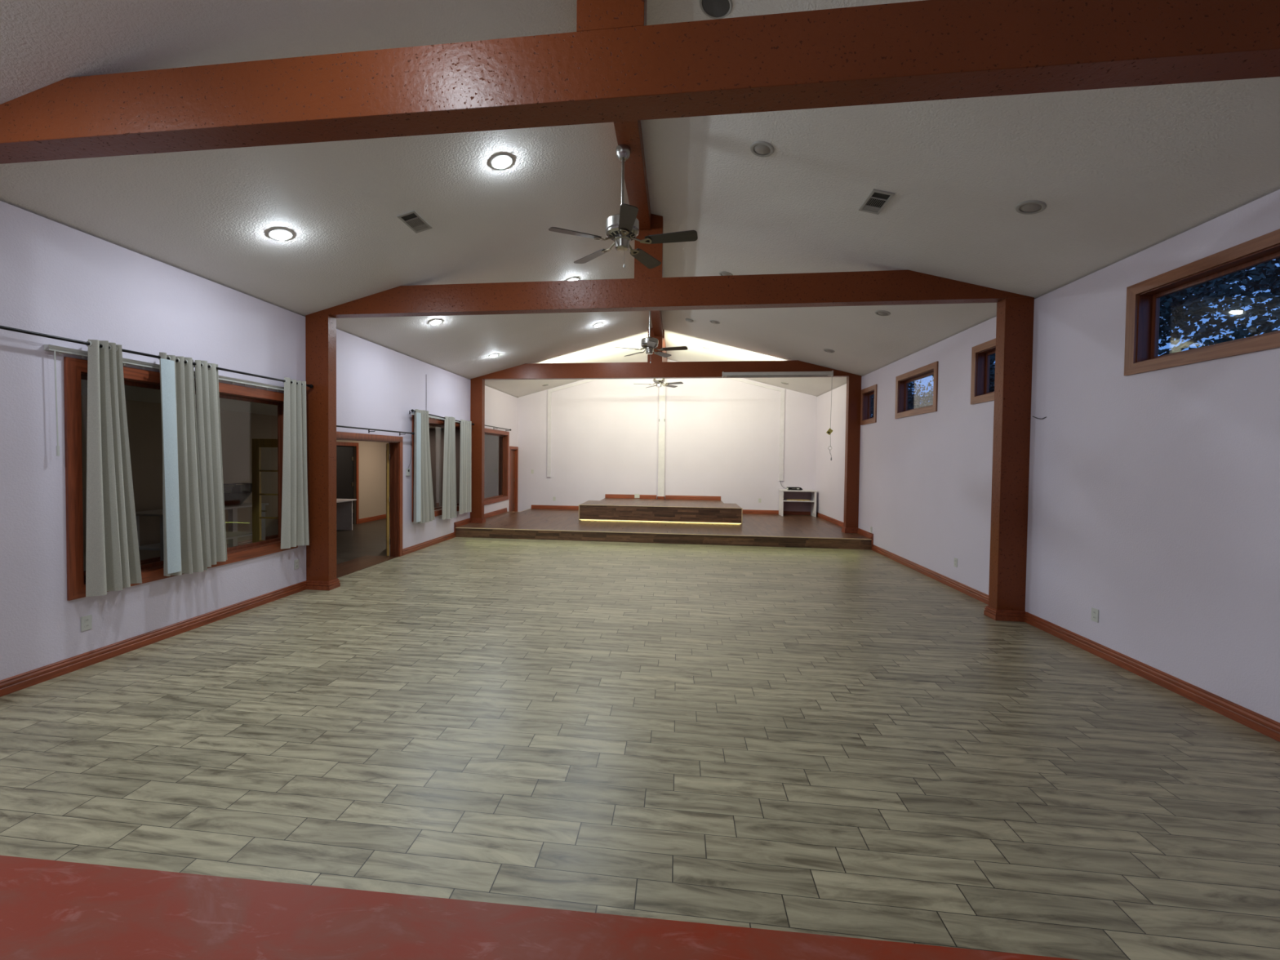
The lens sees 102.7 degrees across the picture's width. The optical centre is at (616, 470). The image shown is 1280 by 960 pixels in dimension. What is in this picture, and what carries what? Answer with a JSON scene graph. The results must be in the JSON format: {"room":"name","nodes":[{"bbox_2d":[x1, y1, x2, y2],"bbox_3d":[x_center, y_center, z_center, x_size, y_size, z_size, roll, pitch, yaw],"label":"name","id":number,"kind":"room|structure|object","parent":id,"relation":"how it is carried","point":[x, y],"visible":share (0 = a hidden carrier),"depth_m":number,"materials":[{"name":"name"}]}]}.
{"room":"community hall","nodes":[
{"label":"community hall","id":0,"kind":"room"},
{"bbox_2d":[81,395,389,571],"bbox_3d":[-7.551,0.223,8.235,0.150,2.620,16.535,1,1,7],"label":"wall","id":1,"kind":"structure","parent":0,"point":[237,429],"depth_m":9.77,"materials":[{"name":"beige paint"}]},
{"bbox_2d":[83,514,386,576],"bbox_3d":[-7.568,1.493,7.517,0.022,0.115,15.050,1,1,7],"label":"baseboard","id":2,"kind":"structure","parent":1,"relation":"attached to","point":[384,516],"depth_m":10.49,"materials":[{"name":"brown wood"}]},
{"bbox_2d":[336,441,358,524],"bbox_3d":[-6.946,0.360,12.994,0.120,2.140,1.060,1,1,7],"label":"door","id":3,"kind":"structure","parent":1,"relation":"in","point":[344,451],"depth_m":13.14,"materials":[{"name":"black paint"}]},
{"bbox_2d":[0,200,518,679],"bbox_3d":[-4.130,-0.239,7.738,0.150,3.641,16.685,1,1,7],"label":"wall","id":4,"kind":"structure","parent":0,"point":[57,279],"depth_m":4.49,"materials":[{"name":"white paint"}]},
{"bbox_2d":[80,614,92,631],"bbox_3d":[-4.480,1.292,4.318,0.012,0.124,0.080,1,1,7],"label":"wall outlet","id":5,"kind":"object","parent":4,"relation":"attached to","point":[86,621],"visible":1,"depth_m":4.31,"materials":[{"name":"white plastic"}]},
{"bbox_2d":[0,325,313,387],"bbox_3d":[-4.291,-1.055,5.125,0.131,0.098,3.386,1,1,7],"label":"curtain rod","id":6,"kind":"object","parent":4,"relation":"attached to","point":[3,327],"visible":0.84,"depth_m":4.49,"materials":[{"name":"black metal"}]},
{"bbox_2d":[85,339,142,596],"bbox_3d":[-4.339,-0.022,4.416,0.121,2.146,0.402,1,1,7],"label":"curtain","id":7,"kind":"object","parent":6,"relation":"hanging from","point":[113,562],"visible":1,"depth_m":4.37,"materials":[{"name":"grey fabric"}]},
{"bbox_2d":[158,351,207,576],"bbox_3d":[-4.259,-0.037,5.018,0.136,2.151,0.469,1,1,7],"label":"curtain","id":8,"kind":"object","parent":6,"relation":"hanging from","point":[184,535],"visible":1,"depth_m":5.00,"materials":[{"name":"grey fabric"}]},
{"bbox_2d":[193,360,226,567],"bbox_3d":[-4.231,-0.059,5.346,0.113,2.122,0.361,1,1,7],"label":"curtain","id":9,"kind":"object","parent":6,"relation":"hanging from","point":[206,380],"visible":1,"depth_m":5.31,"materials":[{"name":"grey fabric"}]},
{"bbox_2d":[280,377,309,549],"bbox_3d":[-4.091,-0.078,6.540,0.106,2.147,0.500,1,1,7],"label":"curtain","id":10,"kind":"object","parent":6,"relation":"hanging from","point":[295,508],"visible":1,"depth_m":6.46,"materials":[{"name":"grey fabric"}]},
{"bbox_2d":[44,344,284,456],"bbox_3d":[-4.318,-0.575,5.262,0.054,0.872,2.520,1,1,7],"label":"blind headrail","id":11,"kind":"object","parent":4,"relation":"attached to","point":[59,349],"visible":0.71,"depth_m":4.56,"materials":[{"name":"white plastic"}]},
{"bbox_2d":[63,356,297,600],"bbox_3d":[-4.401,0.047,5.422,0.172,1.986,2.526,1,1,7],"label":"window","id":12,"kind":"structure","parent":4,"relation":"in","point":[75,370],"depth_m":4.26,"materials":[{"name":"brown wood"}]},
{"bbox_2d":[0,507,506,697],"bbox_3d":[-4.123,1.427,7.262,0.022,0.332,15.370,1,1,7],"label":"baseboard","id":13,"kind":"structure","parent":4,"relation":"attached to","point":[27,679],"depth_m":4.83,"materials":[{"name":"brown wood"}]},
{"bbox_2d":[293,559,298,569],"bbox_3d":[-4.194,1.233,6.697,0.012,0.124,0.080,1,1,7],"label":"wall outlet","id":14,"kind":"object","parent":4,"relation":"attached to","point":[295,562],"visible":1,"depth_m":6.69,"materials":[{"name":"white plastic"}]},
{"bbox_2d":[336,431,402,577],"bbox_3d":[-4.316,0.495,8.167,0.640,2.150,2.220,1,1,7],"label":"door","id":15,"kind":"structure","parent":4,"relation":"in","point":[352,566],"depth_m":9.12,"materials":[{"name":"brown wood"}]},
{"bbox_2d":[252,438,278,542],"bbox_3d":[-4.749,0.567,7.313,0.935,2.020,0.094,1,1,6],"label":"door leaf","id":16,"kind":"structure","parent":15,"relation":"attached to","point":[257,444],"depth_m":7.30,"materials":[{"name":"brown wood"}]},
{"bbox_2d":[386,443,390,555],"bbox_3d":[-4.252,0.521,9.551,0.094,2.020,0.935,0,1,-25],"label":"door leaf","id":17,"kind":"structure","parent":15,"relation":"attached to","point":[388,455],"depth_m":9.15,"materials":[{"name":"brown wood"}]},
{"bbox_2d":[336,425,414,435],"bbox_3d":[-3.921,-0.637,8.256,0.131,0.078,2.351,1,1,7],"label":"curtain rod","id":18,"kind":"object","parent":4,"relation":"attached to","point":[341,426],"visible":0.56,"depth_m":8.21,"materials":[{"name":"black metal"}]},
{"bbox_2d":[405,452,411,475],"bbox_3d":[-3.835,-0.275,9.449,0.028,0.760,0.193,1,1,7],"label":"thermostat","id":19,"kind":"object","parent":4,"relation":"attached to","point":[407,470],"visible":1,"depth_m":9.40,"materials":[{"name":"white plastic"}]},
{"bbox_2d":[411,414,460,521],"bbox_3d":[-3.747,-0.061,10.857,0.172,2.006,2.576,1,1,7],"label":"window","id":20,"kind":"structure","parent":4,"relation":"in","point":[432,421],"depth_m":10.33,"materials":[{"name":"brown wood"}]},
{"bbox_2d":[412,413,460,423],"bbox_3d":[-3.663,-0.663,10.712,0.054,0.872,2.340,1,1,7],"label":"blind headrail","id":21,"kind":"object","parent":4,"relation":"attached to","point":[429,416],"visible":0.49,"depth_m":10.41,"materials":[{"name":"white plastic"}]},
{"bbox_2d":[408,408,474,425],"bbox_3d":[-3.615,-1.077,10.748,0.133,0.138,2.835,1,1,7],"label":"curtain rod","id":22,"kind":"object","parent":4,"relation":"attached to","point":[412,411],"visible":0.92,"depth_m":10.16,"materials":[{"name":"black metal"}]},
{"bbox_2d":[413,408,435,524],"bbox_3d":[-3.695,-0.067,9.808,0.118,2.151,0.736,1,1,8],"label":"curtain","id":23,"kind":"object","parent":22,"relation":"hanging from","point":[424,507],"visible":1,"depth_m":9.69,"materials":[{"name":"grey fabric"}]},
{"bbox_2d":[441,416,456,519],"bbox_3d":[-3.565,-0.050,10.850,0.140,2.171,0.636,1,1,7],"label":"curtain","id":24,"kind":"object","parent":22,"relation":"hanging from","point":[449,486],"visible":1,"depth_m":10.82,"materials":[{"name":"grey fabric"}]},
{"bbox_2d":[458,419,471,514],"bbox_3d":[-3.470,-0.071,11.728,0.103,2.136,0.631,1,1,7],"label":"curtain","id":25,"kind":"object","parent":22,"relation":"hanging from","point":[465,506],"visible":1,"depth_m":11.68,"materials":[{"name":"grey fabric"}]},
{"bbox_2d":[484,427,509,505],"bbox_3d":[-3.401,-0.102,13.741,0.172,1.981,2.566,1,1,7],"label":"window","id":26,"kind":"structure","parent":4,"relation":"in","point":[505,435],"depth_m":14.89,"materials":[{"name":"brown wood"}]},
{"bbox_2d":[484,425,511,431],"bbox_3d":[-3.262,-1.131,13.691,0.131,0.083,2.361,1,1,7],"label":"curtain rod","id":27,"kind":"object","parent":4,"relation":"attached to","point":[485,425],"visible":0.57,"depth_m":13.93,"materials":[{"name":"black metal"}]},
{"bbox_2d":[509,446,518,511],"bbox_3d":[-3.196,0.349,15.502,0.170,2.128,0.771,1,1,7],"label":"door","id":28,"kind":"structure","parent":4,"relation":"in","point":[513,451],"depth_m":15.70,"materials":[{"name":"brown wood"}]},
{"bbox_2d":[80,379,440,427],"bbox_3d":[-5.899,-1.114,8.007,3.449,0.100,16.535,1,1,7],"label":"ceiling","id":29,"kind":"structure","parent":0,"point":[131,393],"depth_m":7.98,"materials":[{"name":"paint"}]},
{"bbox_2d":[336,517,390,564],"bbox_3d":[-5.928,1.615,8.070,3.449,0.120,16.535,1,1,7],"label":"floor","id":30,"kind":"structure","parent":0,"point":[368,538],"depth_m":10.79,"materials":[{"name":"wood"}]},
{"bbox_2d":[135,502,268,560],"bbox_3d":[-6.966,1.082,8.594,0.750,0.900,1.950,1,1,7],"label":"side table","id":31,"kind":"object","parent":30,"relation":"on","point":[232,535],"visible":0.26,"depth_m":8.99,"materials":[{"name":"white paint"}]},
{"bbox_2d":[138,531,252,550],"bbox_3d":[-6.991,1.176,8.599,0.600,0.030,1.750,1,1,7],"label":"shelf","id":32,"kind":"object","parent":31,"relation":"attached to","point":[229,535],"depth_m":8.87,"materials":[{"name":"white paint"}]},
{"bbox_2d":[223,492,251,506],"bbox_3d":[-6.825,0.512,9.073,0.560,0.220,0.560,1,1,7],"label":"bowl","id":33,"kind":"object","parent":31,"relation":"on","point":[237,499],"visible":0.66,"depth_m":8.95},
{"bbox_2d":[223,483,252,493],"bbox_3d":[-6.819,0.323,9.104,0.540,0.154,0.590,1,1,7],"label":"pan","id":34,"kind":"object","parent":33,"relation":"on","point":[228,488],"visible":0.52,"depth_m":9.06,"materials":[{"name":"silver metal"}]},
{"bbox_2d":[336,498,356,530],"bbox_3d":[-6.710,1.086,11.772,0.660,0.750,1.320,1,1,7],"label":"desk","id":35,"kind":"object","parent":30,"relation":"on","point":[344,506],"visible":0.32,"depth_m":12.35,"materials":[{"name":"white paint"}]},
{"bbox_2d":[389,427,499,517],"bbox_3d":[-5.023,0.099,14.812,3.299,2.620,0.100,1,1,7],"label":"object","id":36,"kind":"structure","parent":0,"point":[436,435],"depth_m":14.71,"materials":[{"name":"glass"}]},
{"bbox_2d":[0,537,1279,959],"bbox_3d":[0.424,1.701,7.308,9.048,0.120,16.535,1,1,7],"label":"floor","id":37,"kind":"structure","parent":0,"point":[835,742],"depth_m":3.08,"materials":[{"name":"grey wood"}]},
{"bbox_2d":[0,855,1078,959],"bbox_3d":[-0.460,1.259,0.703,8.650,1.050,0.402,1,1,5],"label":"red floor section","id":38,"kind":"object","parent":37,"relation":"on","point":[50,909],"visible":1,"depth_m":0.81,"materials":[{"name":"red paint"}]},
{"bbox_2d":[0,0,1279,164],"bbox_3d":[-0.164,-0.673,2.772,8.898,4.825,0.250,1,1,7],"label":"ceiling beam","id":39,"kind":"structure","parent":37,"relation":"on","point":[615,66],"depth_m":2.62,"materials":[{"name":"orange paint"}]},
{"bbox_2d":[455,508,871,549],"bbox_3d":[1.052,1.404,13.139,8.892,0.217,4.489,1,1,7],"label":"stage","id":40,"kind":"object","parent":37,"relation":"on","point":[755,530],"visible":0.96,"depth_m":11.36,"materials":[{"name":"brown laminate"}]},
{"bbox_2d":[578,497,742,524],"bbox_3d":[1.214,1.082,14.126,4.123,0.386,2.477,1,1,7],"label":"raised platform","id":41,"kind":"object","parent":40,"relation":"on","point":[606,508],"visible":1,"depth_m":13.00,"materials":[{"name":"brown laminate"}]},
{"bbox_2d":[657,378,666,499],"bbox_3d":[1.347,-1.229,15.249,0.222,4.195,0.119,1,1,7],"label":"post","id":42,"kind":"object","parent":41,"relation":"on","point":[661,389],"visible":0.9,"depth_m":15.23,"materials":[{"name":"white paint"}]},
{"bbox_2d":[470,327,861,533],"bbox_3d":[0.922,-0.979,11.785,8.898,4.607,0.225,1,1,7],"label":"frame","id":43,"kind":"object","parent":40,"relation":"on","point":[656,369],"visible":0.95,"depth_m":11.67,"materials":[{"name":"orange paint"}]},
{"bbox_2d":[722,370,833,377],"bbox_3d":[3.539,-2.119,11.299,2.367,0.122,0.123,1,1,7],"label":"projector screen","id":44,"kind":"object","parent":43,"relation":"attached to","point":[770,374],"visible":1,"depth_m":11.25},
{"bbox_2d":[826,376,832,460],"bbox_3d":[4.667,-1.137,11.188,0.145,1.852,0.025,1,1,7],"label":"pull cord","id":45,"kind":"object","parent":44,"relation":"hanging from","point":[829,431],"visible":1,"depth_m":11.19,"materials":[{"name":"white plastic"}]},
{"bbox_2d":[778,488,817,516],"bbox_3d":[5.170,0.937,14.626,0.975,0.737,0.480,1,1,7],"label":"shelf unit","id":46,"kind":"object","parent":40,"relation":"on","point":[810,505],"visible":0.97,"depth_m":14.81,"materials":[{"name":"white paint"}]},
{"bbox_2d":[786,486,802,490],"bbox_3d":[5.070,0.528,14.612,0.427,0.078,0.243,1,1,7],"label":"cable box","id":47,"kind":"object","parent":46,"relation":"on","point":[787,487],"visible":0.98,"depth_m":14.50,"materials":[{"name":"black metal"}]},
{"bbox_2d":[305,213,1034,622],"bbox_3d":[0.270,-0.752,6.379,8.898,4.825,0.225,1,1,7],"label":"frame","id":48,"kind":"object","parent":37,"relation":"on","point":[648,291],"visible":0.98,"depth_m":6.17,"materials":[{"name":"orange paint"}]},
{"bbox_2d":[0,0,1279,397],"bbox_3d":[0.387,-2.641,7.142,9.198,1.325,16.685,1,1,7],"label":"ceiling","id":49,"kind":"structure","parent":0,"point":[1119,173],"depth_m":4.49,"materials":[{"name":"paint"}]},
{"bbox_2d":[267,227,293,239],"bbox_3d":[-3.262,-2.285,4.957,0.204,0.068,0.211,1,1,13],"label":"recessed light","id":50,"kind":"object","parent":49,"relation":"in","point":[277,233],"visible":1,"depth_m":4.92,"materials":[{"name":"white"}]},
{"bbox_2d":[396,209,432,233],"bbox_3d":[-2.092,-2.574,5.303,0.187,0.060,0.380,1,1,7],"label":"ceiling vent","id":51,"kind":"object","parent":49,"relation":"in","point":[411,219],"visible":1,"depth_m":5.29,"materials":[{"name":"metal"}]},
{"bbox_2d":[428,319,442,324],"bbox_3d":[-2.881,-2.354,8.123,0.204,0.068,0.211,1,1,13],"label":"recessed light","id":52,"kind":"object","parent":49,"relation":"in","point":[433,322],"visible":1,"depth_m":8.08,"materials":[{"name":"white"}]},
{"bbox_2d":[488,353,498,357],"bbox_3d":[-2.587,-2.406,10.736,0.204,0.068,0.211,1,1,13],"label":"recessed light","id":53,"kind":"object","parent":49,"relation":"in","point":[493,355],"visible":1,"depth_m":10.69,"materials":[{"name":"white"}]},
{"bbox_2d":[489,153,512,168],"bbox_3d":[-1.059,-2.834,4.700,0.204,0.068,0.211,1,1,13],"label":"recessed light","id":54,"kind":"object","parent":49,"relation":"in","point":[501,161],"visible":1,"depth_m":4.67,"materials":[{"name":"white plastic"}]},
{"bbox_2d":[565,276,578,280],"bbox_3d":[-0.683,-2.903,7.827,0.204,0.068,0.211,1,1,13],"label":"recessed light","id":55,"kind":"object","parent":49,"relation":"in","point":[573,277],"visible":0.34,"depth_m":7.76,"materials":[{"name":"white"}]},
{"bbox_2d":[592,322,603,327],"bbox_3d":[-0.381,-2.957,10.419,0.204,0.068,0.211,1,1,13],"label":"recessed light","id":56,"kind":"object","parent":49,"relation":"in","point":[597,325],"visible":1,"depth_m":10.37,"materials":[{"name":"white"}]},
{"bbox_2d":[613,120,650,230],"bbox_3d":[0.110,-3.009,4.525,0.202,0.229,3.456,1,1,7],"label":"ridge beam","id":57,"kind":"structure","parent":49,"relation":"attached to","point":[628,133],"depth_m":4.97,"materials":[{"name":"orange paint"}]},
{"bbox_2d":[548,144,697,268],"bbox_3d":[0.083,-2.365,4.594,1.282,1.063,1.298,1,1,7],"label":"ceiling fan","id":58,"kind":"object","parent":57,"relation":"hanging from","point":[623,228],"visible":1,"depth_m":4.55,"materials":[{"name":"silver metal"}]},
{"bbox_2d":[650,310,662,336],"bbox_3d":[0.641,-3.107,9.028,0.193,0.229,5.284,1,1,7],"label":"ridge beam","id":59,"kind":"structure","parent":49,"relation":"attached to","point":[655,316],"depth_m":10.56,"materials":[{"name":"orange paint"}]},
{"bbox_2d":[612,311,688,363],"bbox_3d":[0.597,-2.440,8.980,1.298,1.103,1.283,1,1,7],"label":"ceiling fan","id":60,"kind":"object","parent":59,"relation":"hanging from","point":[649,344],"visible":0.89,"depth_m":8.94,"materials":[{"name":"silver metal"}]},
{"bbox_2d":[662,329,667,361],"bbox_3d":[1.205,-3.205,13.535,0.200,0.229,3.473,1,1,7],"label":"ridge beam","id":61,"kind":"structure","parent":49,"relation":"attached to","point":[664,359],"depth_m":12.79,"materials":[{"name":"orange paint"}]},
{"bbox_2d":[634,378,683,387],"bbox_3d":[1.101,-2.564,13.478,1.300,1.053,1.280,1,1,7],"label":"ceiling fan","id":62,"kind":"object","parent":61,"relation":"hanging from","point":[659,382],"visible":0.84,"depth_m":13.41,"materials":[{"name":"silver metal"}]},
{"bbox_2d":[684,318,693,322],"bbox_3d":[1.484,-3.054,10.434,0.166,0.067,0.169,1,1,14],"label":"smoke detector","id":63,"kind":"object","parent":49,"relation":"attached to","point":[688,320],"visible":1,"depth_m":10.39,"materials":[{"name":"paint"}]},
{"bbox_2d":[709,320,719,324],"bbox_3d":[1.935,-2.920,10.080,0.204,0.063,0.211,1,1,13],"label":"recessed light","id":64,"kind":"object","parent":49,"relation":"in","point":[714,322],"visible":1,"depth_m":10.05,"materials":[{"name":"paint"}]},
{"bbox_2d":[699,0,732,18],"bbox_3d":[0.618,-2.904,3.187,0.204,0.060,0.211,1,1,1],"label":"ceiling speaker","id":65,"kind":"object","parent":49,"relation":"attached to","point":[713,9],"visible":0.96,"depth_m":3.20,"materials":[{"name":"paint"}]},
{"bbox_2d":[719,271,733,275],"bbox_3d":[1.604,-2.869,7.502,0.204,0.063,0.211,1,1,13],"label":"recessed light","id":66,"kind":"object","parent":49,"relation":"in","point":[723,273],"visible":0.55,"depth_m":7.46,"materials":[{"name":"paint"}]},
{"bbox_2d":[750,141,774,156],"bbox_3d":[1.267,-2.795,4.451,0.204,0.063,0.211,1,1,13],"label":"recessed light","id":67,"kind":"object","parent":49,"relation":"in","point":[762,148],"visible":1,"depth_m":4.43,"materials":[{"name":"paint"}]},
{"bbox_2d":[823,348,835,352],"bbox_3d":[4.123,-2.316,9.921,0.204,0.063,0.211,1,1,13],"label":"recessed light","id":68,"kind":"object","parent":49,"relation":"in","point":[828,350],"visible":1,"depth_m":9.88,"materials":[{"name":"paint"}]},
{"bbox_2d":[858,188,894,214],"bbox_3d":[2.417,-2.497,4.762,0.187,0.060,0.380,1,1,7],"label":"ceiling vent","id":69,"kind":"object","parent":49,"relation":"in","point":[877,199],"visible":1,"depth_m":4.75,"materials":[{"name":"metal"}]},
{"bbox_2d":[874,310,890,315],"bbox_3d":[3.824,-2.257,7.349,0.204,0.063,0.211,1,1,13],"label":"recessed light","id":70,"kind":"object","parent":49,"relation":"in","point":[882,313],"visible":1,"depth_m":7.32,"materials":[{"name":"paint"}]},
{"bbox_2d":[1015,200,1046,214],"bbox_3d":[3.452,-2.190,4.262,0.204,0.063,0.211,1,1,13],"label":"recessed light","id":71,"kind":"object","parent":49,"relation":"in","point":[1030,206],"visible":1,"depth_m":4.24,"materials":[{"name":"paint"}]},
{"bbox_2d":[498,359,816,511],"bbox_3d":[-0.357,-0.970,15.597,12.346,4.822,0.150,1,1,7],"label":"wall","id":72,"kind":"structure","parent":0,"point":[722,434],"depth_m":15.30,"materials":[{"name":"white paint"}]},
{"bbox_2d":[546,378,599,477],"bbox_3d":[-0.441,-1.535,15.498,3.411,3.548,0.038,1,1,7],"label":"cable raceway","id":73,"kind":"object","parent":72,"relation":"attached to","point":[549,392],"visible":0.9,"depth_m":15.68,"materials":[{"name":"paint"}]},
{"bbox_2d":[634,493,639,497],"bbox_3d":[0.613,0.781,15.415,0.152,0.124,0.012,1,1,7],"label":"wall outlet","id":74,"kind":"object","parent":72,"relation":"attached to","point":[636,495],"visible":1,"depth_m":15.41,"materials":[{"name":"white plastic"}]},
{"bbox_2d":[531,493,810,515],"bbox_3d":[1.536,1.003,15.325,8.424,0.495,0.022,1,1,7],"label":"baseboard","id":75,"kind":"structure","parent":72,"relation":"attached to","point":[606,495],"depth_m":15.28,"materials":[{"name":"brown wood"}]},
{"bbox_2d":[667,360,785,480],"bbox_3d":[3.168,-1.485,15.065,3.449,3.546,0.038,1,1,7],"label":"cable raceway","id":76,"kind":"object","parent":72,"relation":"attached to","point":[782,391],"visible":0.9,"depth_m":14.88,"materials":[{"name":"paint"}]},
{"bbox_2d":[814,189,1279,722],"bbox_3d":[4.852,-0.117,6.660,0.150,3.641,16.685,1,1,7],"label":"wall","id":77,"kind":"structure","parent":0,"point":[1153,505],"depth_m":4.63,"materials":[{"name":"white paint"}]},
{"bbox_2d":[860,384,877,425],"bbox_3d":[5.340,-1.349,10.677,0.172,0.766,0.846,1,1,7],"label":"window","id":78,"kind":"structure","parent":77,"relation":"in","point":[865,407],"depth_m":10.96,"materials":[{"name":"beige wood"}]},
{"bbox_2d":[894,361,938,418],"bbox_3d":[5.088,-1.304,8.585,0.172,0.766,1.491,1,1,7],"label":"window","id":79,"kind":"structure","parent":77,"relation":"in","point":[902,381],"depth_m":8.74,"materials":[{"name":"beige wood"}]},
{"bbox_2d":[954,557,957,567],"bbox_3d":[4.825,1.315,7.277,0.012,0.124,0.080,1,1,7],"label":"wall outlet","id":80,"kind":"object","parent":77,"relation":"attached to","point":[955,559],"visible":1,"depth_m":7.25,"materials":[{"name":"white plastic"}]},
{"bbox_2d":[970,337,995,404],"bbox_3d":[4.827,-1.264,6.416,0.172,0.771,1.001,1,1,7],"label":"window","id":81,"kind":"structure","parent":77,"relation":"in","point":[980,353],"depth_m":6.81,"materials":[{"name":"beige wood"}]},
{"bbox_2d":[816,511,1279,742],"bbox_3d":[4.749,1.536,6.708,0.022,0.332,16.385,1,1,7],"label":"baseboard","id":82,"kind":"structure","parent":77,"relation":"attached to","point":[1262,724],"depth_m":4.44,"materials":[{"name":"brown wood"}]},
{"bbox_2d":[1091,607,1098,622],"bbox_3d":[4.532,1.375,4.845,0.012,0.124,0.080,1,1,7],"label":"wall outlet","id":83,"kind":"object","parent":77,"relation":"attached to","point":[1095,612],"visible":1,"depth_m":4.84,"materials":[{"name":"white plastic"}]},
{"bbox_2d":[1124,228,1279,375],"bbox_3d":[4.468,-1.204,3.431,0.172,0.781,2.206,1,1,7],"label":"window","id":84,"kind":"structure","parent":77,"relation":"in","point":[1143,298],"depth_m":4.04,"materials":[{"name":"beige wood"}]},
{"label":"outside","id":85,"kind":"structure","parent":0,"visible":0},
{"bbox_3d":[26.740,1.787,16.970,40.904,0.130,80.000,1,1,7],"label":"ground","id":86,"kind":"structure","parent":85,"visible":0},
{"bbox_2d":[871,381,928,417],"bbox_3d":[14.931,-3.097,31.247,9.011,8.746,8.051,0,1,-27],"label":"tree","id":87,"kind":"object","parent":86,"relation":"on","point":[917,381],"visible":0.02,"depth_m":29.88,"materials":[{"name":"green plant"}]},
{"bbox_2d":[871,357,994,417],"bbox_3d":[14.273,-3.058,22.392,8.406,9.062,8.200,0,2,-38],"label":"tree","id":88,"kind":"object","parent":86,"relation":"on","point":[930,397],"visible":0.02,"depth_m":23.33,"materials":[{"name":"green plant"}]},
{"bbox_2d":[989,257,1279,392],"bbox_3d":[11.214,-2.609,10.929,8.034,8.630,8.394,1,1,2],"label":"tree","id":89,"kind":"object","parent":86,"relation":"on","point":[1172,310],"visible":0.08,"depth_m":8.55,"materials":[{"name":"green plant"}]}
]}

